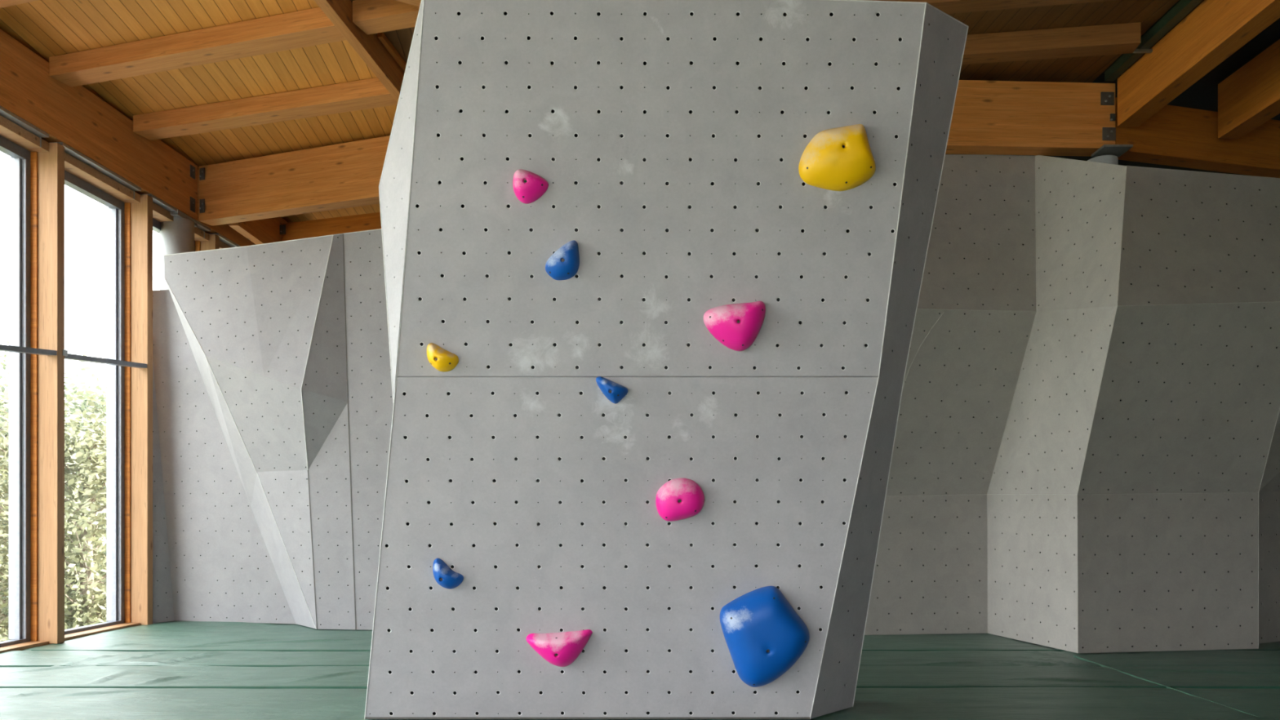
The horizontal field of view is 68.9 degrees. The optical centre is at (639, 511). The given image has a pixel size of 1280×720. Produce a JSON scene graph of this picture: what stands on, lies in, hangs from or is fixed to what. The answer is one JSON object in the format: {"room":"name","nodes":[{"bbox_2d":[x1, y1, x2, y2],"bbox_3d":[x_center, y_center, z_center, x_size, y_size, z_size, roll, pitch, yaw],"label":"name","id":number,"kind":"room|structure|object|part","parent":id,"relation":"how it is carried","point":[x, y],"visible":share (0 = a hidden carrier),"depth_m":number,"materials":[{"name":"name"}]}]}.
{"room":"indoor climbing gym","nodes":[
{"label":"indoor climbing gym","id":0,"kind":"room"},
{"bbox_2d":[0,0,1279,222],"bbox_3d":[1.649,-4.495,4.322,16.179,0.150,22.492,0,0,3],"label":"ceiling","id":1,"kind":"structure","parent":0,"point":[48,28],"depth_m":9.26,"materials":[{"name":"brown wood"}]},
{"bbox_2d":[0,0,37,8],"bbox_3d":[-4.237,-4.322,7.369,3.216,0.185,0.250,0,0,17],"label":"purlin","id":2,"kind":"object","parent":1,"relation":"attached to","point":[3,3],"visible":1,"depth_m":7.75,"materials":[{"name":"brown wood"}]},
{"bbox_2d":[48,7,346,87],"bbox_3d":[-4.137,-4.322,8.708,3.280,0.185,0.250,0,0,17],"label":"purlin","id":3,"kind":"object","parent":1,"relation":"attached to","point":[308,27],"visible":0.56,"depth_m":8.62,"materials":[{"name":"brown wood"}]},
{"bbox_2d":[133,77,397,140],"bbox_3d":[-4.028,-4.322,10.040,3.325,0.185,0.250,0,0,17],"label":"purlin","id":4,"kind":"object","parent":1,"relation":"attached to","point":[371,93],"visible":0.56,"depth_m":9.95,"materials":[{"name":"brown wood"}]},
{"bbox_2d":[314,0,404,102],"bbox_3d":[-3.115,-4.282,2.355,0.101,0.265,16.801,0,0,6],"label":"timber beam","id":5,"kind":"structure","parent":1,"relation":"attached to","point":[369,47],"depth_m":8.48,"materials":[{"name":"brown wood"}]},
{"bbox_2d":[352,0,419,35],"bbox_3d":[-0.610,-4.322,7.625,3.849,0.185,0.230,0,0,17],"label":"purlin","id":6,"kind":"object","parent":1,"relation":"attached to","point":[371,16],"visible":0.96,"depth_m":8.03,"materials":[{"name":"brown wood"}]},
{"bbox_2d":[395,0,421,6],"bbox_3d":[-1.210,-4.210,7.873,2.600,0.180,0.160,0,0,-30],"label":"brace","id":7,"kind":"object","parent":6,"relation":"attached to","point":[415,2],"visible":0.02,"depth_m":7.55,"materials":[{"name":"brown wood"}]},
{"bbox_2d":[377,32,406,71],"bbox_3d":[-2.250,-4.388,9.869,0.045,0.055,2.600,0,0,6],"label":"batten","id":8,"kind":"object","parent":1,"relation":"attached to","point":[383,38],"visible":0.24,"depth_m":8.86,"materials":[{"name":"brown wood"}]},
{"bbox_2d":[869,0,1114,13],"bbox_3d":[2.909,-4.322,7.791,3.291,0.185,0.200,0,0,9],"label":"purlin","id":9,"kind":"object","parent":1,"relation":"attached to","point":[948,6],"visible":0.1,"depth_m":7.79,"materials":[{"name":"brown wood"}]},
{"bbox_2d":[961,22,1141,64],"bbox_3d":[2.910,-4.322,8.761,3.285,0.185,0.200,0,0,8],"label":"purlin","id":10,"kind":"object","parent":1,"relation":"attached to","point":[1117,38],"visible":0.45,"depth_m":8.56,"materials":[{"name":"brown wood"}]},
{"bbox_2d":[1104,0,1202,80],"bbox_3d":[4.690,-4.345,1.665,0.090,0.090,15.330,0,0,0],"label":"cable tray","id":11,"kind":"object","parent":1,"relation":"attached to","point":[1183,7],"visible":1,"depth_m":8.46,"materials":[{"name":"green paint"}]},
{"bbox_2d":[1117,0,1279,126],"bbox_3d":[4.888,-4.080,1.660,0.211,0.480,15.320,0,0,0],"label":"timber beam","id":12,"kind":"structure","parent":1,"relation":"attached to","point":[1215,29],"depth_m":8.16,"materials":[{"name":"brown wood"}]},
{"bbox_2d":[1133,48,1152,53],"bbox_3d":[4.680,-4.287,8.695,0.200,0.025,0.030,0,0,0],"label":"bracket","id":13,"kind":"object","parent":12,"relation":"attached to","point":[1136,51],"visible":0.71,"depth_m":8.68,"materials":[{"name":"metal"}]},
{"bbox_2d":[1217,39,1279,138],"bbox_3d":[6.082,-4.120,1.810,0.220,0.560,15.620,0,0,0],"label":"timber beam","id":14,"kind":"structure","parent":1,"relation":"attached to","point":[1248,98],"depth_m":9.15,"materials":[{"name":"brown wood"}]},
{"bbox_3d":[1.150,1.610,4.350,16.100,0.020,21.700,0,0,0],"label":"floor","id":15,"kind":"structure","parent":0,"visible":0},
{"bbox_2d":[0,620,1279,719],"bbox_3d":[1.088,1.439,4.250,15.623,0.322,21.300,0,0,0],"label":"mat","id":16,"kind":"object","parent":15,"relation":"on","point":[175,669],"visible":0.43,"depth_m":7.28,"materials":[{"name":"green plastic"}]},
{"bbox_2d":[152,228,393,630],"bbox_3d":[-3.034,-0.990,10.320,5.732,4.584,1.003,0,0,12],"label":"wall","id":17,"kind":"structure","parent":16,"relation":"on","point":[273,404],"depth_m":10.25,"materials":[{"name":"concrete"}]},
{"bbox_3d":[-5.688,-0.445,10.990,0.170,3.490,0.337,0,0,28],"label":"panel","id":18,"kind":"part","parent":17,"relation":"part of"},
{"bbox_3d":[-4.673,-2.173,10.262,1.327,1.437,0.110,0,0,14],"label":"panel","id":19,"kind":"part","parent":17,"relation":"part of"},
{"bbox_3d":[-4.872,-0.647,10.944,1.806,3.894,0.349,0,0,0],"label":"panel","id":20,"kind":"part","parent":17,"relation":"part of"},
{"bbox_3d":[-4.539,-0.651,10.571,1.929,3.901,0.684,0,0,0],"label":"edge panel","id":21,"kind":"part","parent":17,"relation":"part of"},
{"bbox_3d":[-4.133,-1.076,10.274,1.198,1.267,0.402,0,0,14],"label":"panel","id":22,"kind":"part","parent":17,"relation":"part of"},
{"bbox_3d":[-3.937,0.423,10.412,0.763,1.754,0.107,0,0,21],"label":"panel","id":23,"kind":"part","parent":17,"relation":"part of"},
{"bbox_3d":[-3.804,-2.136,10.055,1.000,1.676,0.190,0,0,8],"label":"panel","id":24,"kind":"part","parent":17,"relation":"part of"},
{"bbox_3d":[-3.409,-0.876,10.085,0.467,0.844,0.310,0,0,0],"label":"panel","id":25,"kind":"part","parent":17,"relation":"part of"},
{"bbox_3d":[-3.391,-2.095,10.044,0.481,1.813,0.079,0,0,-25],"label":"panel","id":26,"kind":"part","parent":17,"relation":"part of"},
{"bbox_3d":[-3.377,0.056,10.260,0.513,2.489,0.138,0,0,11],"label":"panel","id":27,"kind":"part","parent":17,"relation":"part of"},
{"bbox_3d":[-1.699,-0.989,10.066,3.008,4.577,0.217,0,0,5],"label":"panel","id":28,"kind":"part","parent":17,"relation":"part of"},
{"bbox_2d":[364,0,968,719],"bbox_3d":[0.144,-0.854,5.923,3.749,4.313,1.160,0,0,0],"label":"wall","id":29,"kind":"structure","parent":16,"relation":"on","point":[668,139],"depth_m":5.64,"materials":[{"name":"concrete"}]},
{"bbox_3d":[-1.407,-1.833,5.590,0.050,2.347,0.596,0,0,-41],"label":"panel","id":30,"kind":"part","parent":29,"relation":"part of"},
{"bbox_2d":[426,342,458,371],"bbox_3d":[-1.188,-0.929,5.604,0.192,0.171,0.089,0,0,-5],"label":"hold","id":31,"kind":"object","parent":29,"relation":"attached to","point":[442,360],"visible":1,"depth_m":5.59,"materials":[{"name":"yellow plastic"}]},
{"bbox_2d":[432,558,463,588],"bbox_3d":[-1.183,0.384,5.731,0.190,0.191,0.085,0,0,-3],"label":"hold","id":32,"kind":"object","parent":29,"relation":"attached to","point":[443,575],"visible":1,"depth_m":5.71,"materials":[{"name":"blue plastic"}]},
{"bbox_2d":[512,168,548,204],"bbox_3d":[-0.640,-1.913,5.466,0.209,0.193,0.104,0,0,-6],"label":"hold","id":33,"kind":"object","parent":29,"relation":"attached to","point":[528,186],"visible":1,"depth_m":5.44,"materials":[{"name":"pink plastic"}]},
{"bbox_2d":[525,629,592,666],"bbox_3d":[-0.501,0.851,5.756,0.413,0.236,0.126,0,0,-1],"label":"hold","id":34,"kind":"object","parent":29,"relation":"attached to","point":[562,649],"visible":1,"depth_m":5.73,"materials":[{"name":"pink plastic"}]},
{"bbox_2d":[545,240,579,279],"bbox_3d":[-0.464,-1.494,5.524,0.206,0.230,0.099,0,0,3],"label":"hold","id":35,"kind":"object","parent":29,"relation":"attached to","point":[563,264],"visible":1,"depth_m":5.50,"materials":[{"name":"blue plastic"}]},
{"bbox_2d":[595,376,627,404],"bbox_3d":[-0.167,-0.735,5.624,0.195,0.165,0.084,0,0,-5],"label":"hold","id":36,"kind":"object","parent":29,"relation":"attached to","point":[614,392],"visible":1,"depth_m":5.61,"materials":[{"name":"blue plastic"}]},
{"bbox_3d":[-0.140,0.243,5.771,3.164,2.113,0.242,0,0,0],"label":"panel","id":37,"kind":"part","parent":29,"relation":"part of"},
{"bbox_3d":[0.085,-1.911,5.519,3.112,2.188,0.341,0,0,0],"label":"panel","id":38,"kind":"part","parent":29,"relation":"part of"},
{"bbox_2d":[655,478,704,521],"bbox_3d":[0.245,-0.071,5.678,0.299,0.266,0.111,0,0,1],"label":"hold","id":39,"kind":"object","parent":29,"relation":"attached to","point":[677,499],"visible":1,"depth_m":5.64,"materials":[{"name":"pink plastic"}]},
{"bbox_2d":[703,301,765,351],"bbox_3d":[0.564,-1.112,5.559,0.372,0.294,0.149,0,0,4],"label":"hold","id":40,"kind":"object","parent":29,"relation":"attached to","point":[736,326],"visible":1,"depth_m":5.52,"materials":[{"name":"pink plastic"}]},
{"bbox_2d":[720,586,809,687],"bbox_3d":[0.770,0.778,5.734,0.558,0.635,0.193,0,0,3],"label":"hold","id":41,"kind":"object","parent":29,"relation":"attached to","point":[764,636],"visible":1,"depth_m":5.67,"materials":[{"name":"blue plastic"}]},
{"bbox_2d":[798,124,875,191],"bbox_3d":[1.155,-2.073,5.426,0.450,0.372,0.160,0,0,3],"label":"hold","id":42,"kind":"object","parent":29,"relation":"attached to","point":[842,158],"visible":1,"depth_m":5.39,"materials":[{"name":"yellow plastic"}]},
{"bbox_3d":[1.381,0.230,5.890,0.429,2.143,0.503,0,0,45],"label":"panel","id":43,"kind":"part","parent":29,"relation":"part of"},
{"bbox_3d":[1.699,-1.895,5.674,0.524,2.160,0.365,0,0,-45],"label":"panel","id":44,"kind":"part","parent":29,"relation":"part of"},
{"bbox_2d":[864,154,1279,653],"bbox_3d":[4.851,-1.196,9.021,6.101,4.993,2.349,0,0,0],"label":"wall","id":45,"kind":"structure","parent":16,"relation":"on","point":[1086,455],"depth_m":8.75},
{"bbox_3d":[2.828,0.559,9.875,1.766,1.481,0.046,0,0,-6],"label":"panel","id":46,"kind":"part","parent":45,"relation":"part of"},
{"bbox_3d":[2.814,-1.062,9.482,2.079,1.824,0.846,0,0,-3],"label":"panel","id":47,"kind":"part","parent":45,"relation":"part of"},
{"bbox_3d":[2.945,-2.823,9.345,2.326,1.737,0.557,0,0,-3],"label":"panel","id":48,"kind":"part","parent":45,"relation":"part of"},
{"bbox_3d":[3.878,0.559,9.250,0.051,1.481,1.434,0,0,-12],"label":"panel","id":49,"kind":"part","parent":45,"relation":"part of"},
{"bbox_3d":[3.917,-1.053,8.907,0.120,1.802,2.119,0,0,-9],"label":"panel","id":50,"kind":"part","parent":45,"relation":"part of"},
{"bbox_3d":[4.102,-2.709,8.760,0.371,1.964,1.791,0,0,-6],"label":"panel","id":51,"kind":"part","parent":45,"relation":"part of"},
{"bbox_3d":[4.927,0.560,8.711,1.875,1.480,0.045,0,0,-9],"label":"panel","id":52,"kind":"part","parent":45,"relation":"part of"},
{"bbox_3d":[4.933,-0.989,8.358,1.960,1.673,0.747,0,0,-8],"label":"panel","id":53,"kind":"part","parent":45,"relation":"part of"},
{"bbox_3d":[5.157,-2.399,8.216,2.370,1.344,0.424,0,0,-9],"label":"panel","id":54,"kind":"part","parent":45,"relation":"part of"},
{"bbox_3d":[6.041,-0.867,8.634,0.511,4.335,1.069,0,0,0],"label":"return panel","id":55,"kind":"part","parent":45,"relation":"part of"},
{"bbox_3d":[6.785,-0.863,9.457,2.133,4.325,0.726,0,0,-11],"label":"panel","id":56,"kind":"part","parent":45,"relation":"part of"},
{"bbox_2d":[1087,155,1118,164],"bbox_3d":[4.780,-1.155,9.660,0.300,4.950,0.300,0,0,0],"label":"concrete column","id":57,"kind":"structure","parent":16,"relation":"on","point":[1109,159],"depth_m":9.52,"materials":[{"name":"grey concrete"}]},
{"bbox_2d":[945,80,1115,156],"bbox_3d":[3.076,-4.000,9.447,3.464,0.660,0.266,0,0,-3],"label":"timber beam","id":58,"kind":"structure","parent":57,"relation":"on","point":[998,117],"depth_m":9.40,"materials":[{"name":"wood"}]},
{"bbox_3d":[4.719,-4.167,9.423,0.135,0.130,0.012,0,0,-3],"label":"plate","id":59,"kind":"part","parent":58,"relation":"part of","materials":[{"name":"metal"}]},
{"bbox_3d":[4.736,-3.810,9.423,0.135,0.130,0.012,0,0,-3],"label":"plate","id":60,"kind":"part","parent":58,"relation":"part of","materials":[{"name":"metal"}]},
{"bbox_2d":[1091,144,1133,156],"bbox_3d":[4.785,-3.656,9.465,0.290,0.023,0.270,0,0,0],"label":"plate","id":61,"kind":"object","parent":57,"relation":"on","point":[1117,150],"visible":1,"depth_m":9.43,"materials":[{"name":"metal"}]},
{"bbox_2d":[1115,97,1279,177],"bbox_3d":[6.686,-3.935,10.091,3.908,0.530,0.220,0,0,-15],"label":"timber beam","id":62,"kind":"structure","parent":61,"relation":"on","point":[1174,135],"depth_m":9.76,"materials":[{"name":"brown wood"}]},
{"bbox_3d":[-6.357,-4.070,4.350,1.379,1.060,21.700,0,0,0],"label":"wall","id":63,"kind":"structure","parent":0,"visible":0},
{"bbox_3d":[-6.772,-1.172,-5.157,0.480,4.985,1.458,0,0,0],"label":"window","id":64,"kind":"structure","parent":63,"relation":"in","visible":0},
{"bbox_2d":[0,29,197,220],"bbox_3d":[-6.185,-4.015,2.744,0.193,0.690,18.110,0,0,3],"label":"timber beam","id":65,"kind":"structure","parent":64,"relation":"on","point":[75,117],"depth_m":9.70,"materials":[{"name":"brown wood"}]},
{"bbox_3d":[-6.277,1.471,4.350,1.579,0.298,21.700,0,0,0],"label":"wall","id":66,"kind":"structure","parent":0,"visible":0},
{"bbox_2d":[0,106,57,653],"bbox_3d":[-5.981,-1.173,8.481,0.421,4.985,1.445,0,0,3],"label":"window","id":67,"kind":"structure","parent":66,"relation":"in","point":[21,140],"depth_m":9.12,"materials":[{"name":"brown wood"}]},
{"bbox_3d":[-6.106,-1.130,8.504,0.140,4.820,1.373,0,0,3],"label":"frame","id":68,"kind":"part","parent":67,"relation":"part of","materials":[{"name":"grey metal"}]},
{"bbox_3d":[-5.954,1.299,8.495,0.185,0.042,1.413,0,0,3],"label":"sill","id":69,"kind":"part","parent":67,"relation":"part of","materials":[{"name":"brown wood"}]},
{"bbox_3d":[-5.832,-1.490,8.487,0.100,0.187,1.411,0,0,3],"label":"rail","id":70,"kind":"part","parent":67,"relation":"part of","materials":[{"name":"grey metal"}]},
{"bbox_2d":[37,142,64,644],"bbox_3d":[-5.840,-1.163,9.249,0.215,4.934,0.105,0,0,3],"label":"window post","id":71,"kind":"object","parent":66,"relation":"on","point":[51,164],"visible":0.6,"depth_m":9.20,"materials":[{"name":"brown wood"}]},
{"bbox_2d":[48,142,146,644],"bbox_3d":[-5.893,-1.173,9.996,0.421,4.985,1.445,0,0,3],"label":"window","id":72,"kind":"structure","parent":66,"relation":"in","point":[85,175],"depth_m":10.61,"materials":[{"name":"brown wood"}]},
{"bbox_3d":[-5.866,1.299,10.010,0.185,0.042,1.413,0,0,3],"label":"sill","id":73,"kind":"part","parent":72,"relation":"part of","materials":[{"name":"brown wood"}]},
{"bbox_3d":[-6.018,-1.130,10.019,0.140,4.820,1.373,0,0,3],"label":"frame","id":74,"kind":"part","parent":72,"relation":"part of","materials":[{"name":"grey metal"}]},
{"bbox_3d":[-5.744,-1.610,10.002,0.100,0.161,1.411,0,0,3],"label":"rail","id":75,"kind":"part","parent":72,"relation":"part of","materials":[{"name":"grey metal"}]},
{"bbox_2d":[130,195,152,625],"bbox_3d":[-5.752,-1.163,10.764,0.215,4.934,0.105,0,0,3],"label":"window post","id":76,"kind":"object","parent":66,"relation":"on","point":[141,213],"visible":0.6,"depth_m":10.71,"materials":[{"name":"brown wood"}]},
{"bbox_2d":[139,194,210,251],"bbox_3d":[-5.807,-1.173,11.512,0.410,4.985,1.443,0,0,3],"label":"window","id":77,"kind":"structure","parent":66,"relation":"in","point":[161,209],"depth_m":11.34,"materials":[{"name":"brown wood"}]},
{"bbox_3d":[-5.931,-1.130,11.534,0.140,4.820,1.373,0,0,3],"label":"frame","id":78,"kind":"part","parent":77,"relation":"part of","materials":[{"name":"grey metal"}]},
{"bbox_2d":[159,208,197,289],"bbox_3d":[-5.747,-1.173,11.570,0.395,4.985,0.500,0,0,0],"label":"concrete column","id":79,"kind":"structure","parent":66,"relation":"on","point":[177,236],"depth_m":11.41,"materials":[{"name":"concrete"}]},
{"bbox_3d":[-5.775,-3.632,11.570,0.340,0.065,0.500,0,0,0],"label":"cap plate","id":80,"kind":"part","parent":79,"relation":"part of","materials":[{"name":"metal"}]},
{"bbox_2d":[197,169,255,246],"bbox_3d":[-5.588,-3.995,13.205,0.170,0.650,2.805,0,0,3],"label":"timber beam","id":81,"kind":"structure","parent":79,"relation":"on","point":[224,230],"depth_m":12.56,"materials":[{"name":"brown wood"}]},
{"bbox_2d":[228,217,287,244],"bbox_3d":[-5.286,-4.035,13.575,0.228,0.570,2.650,0,0,0],"label":"timber beam","id":82,"kind":"structure","parent":81,"relation":"attached to","point":[268,230],"depth_m":13.06,"materials":[{"name":"brown wood"}]},
{"bbox_2d":[282,212,381,240],"bbox_3d":[-2.093,-3.910,12.740,6.590,0.620,0.200,0,0,18],"label":"timber beam","id":83,"kind":"structure","parent":82,"relation":"attached to","point":[335,225],"depth_m":13.41,"materials":[{"name":"brown wood"}]},
{"bbox_2d":[198,135,390,226],"bbox_3d":[-2.086,-4.015,10.620,7.374,0.690,0.269,0,0,20],"label":"timber beam","id":84,"kind":"structure","parent":79,"relation":"on","point":[348,175],"depth_m":11.32,"materials":[{"name":"brown wood"}]},
{"bbox_2d":[200,234,219,250],"bbox_3d":[-5.665,-1.163,12.279,0.215,4.934,0.105,0,0,3],"label":"window post","id":85,"kind":"object","parent":66,"relation":"on","point":[213,243],"visible":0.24,"depth_m":12.23,"materials":[{"name":"brown wood"}]},
{"bbox_2d":[208,233,240,248],"bbox_3d":[-5.719,-1.173,13.027,0.410,4.985,1.443,0,0,3],"label":"window","id":86,"kind":"structure","parent":66,"relation":"in","point":[224,242],"depth_m":12.59,"materials":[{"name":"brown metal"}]},
{"label":"outside","id":87,"kind":"structure","parent":0,"visible":0},
{"bbox_3d":[-43.200,2.950,15.000,73.600,0.100,150.000,0,0,0],"label":"ground","id":88,"kind":"structure","parent":87,"visible":0},
{"bbox_2d":[0,383,8,622],"bbox_3d":[-16.281,-0.137,24.125,3.580,6.356,3.634,0,0,0],"label":"conifer tree","id":89,"kind":"object","parent":88,"relation":"on","point":[3,388],"visible":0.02,"depth_m":23.81,"materials":[{"name":"green plant"}]},
{"bbox_2d":[0,340,106,618],"bbox_3d":[-14.282,-0.598,19.934,5.597,7.175,5.233,0,0,13],"label":"leafy tree","id":90,"kind":"object","parent":88,"relation":"on","point":[70,376],"visible":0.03,"depth_m":20.07,"materials":[{"name":"green plant"}]},
{"bbox_2d":[0,350,106,641],"bbox_3d":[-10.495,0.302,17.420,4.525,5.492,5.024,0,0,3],"label":"foliage","id":91,"kind":"object","parent":88,"relation":"on","point":[88,606],"visible":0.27,"depth_m":16.86,"materials":[{"name":"green plant"}]},
{"bbox_2d":[8,360,106,622],"bbox_3d":[-11.807,-0.051,21.027,3.932,6.626,4.839,0,0,19],"label":"leafy tree","id":92,"kind":"object","parent":88,"relation":"on","point":[82,406],"visible":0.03,"depth_m":20.54,"materials":[{"name":"green plant"}]},
{"bbox_2d":[64,363,102,568],"bbox_3d":[-17.634,-0.552,27.256,6.462,8.214,6.748,0,0,-9],"label":"leafy tree","id":93,"kind":"object","parent":88,"relation":"on","point":[76,371],"visible":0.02,"depth_m":27.53,"materials":[{"name":"green plant"}]},
{"bbox_2d":[66,393,106,570],"bbox_3d":[-14.757,-0.056,24.953,3.500,6.300,3.037,0,0,0],"label":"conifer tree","id":94,"kind":"object","parent":88,"relation":"on","point":[97,393],"visible":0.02,"depth_m":24.87,"materials":[{"name":"green plant"}]}
]}

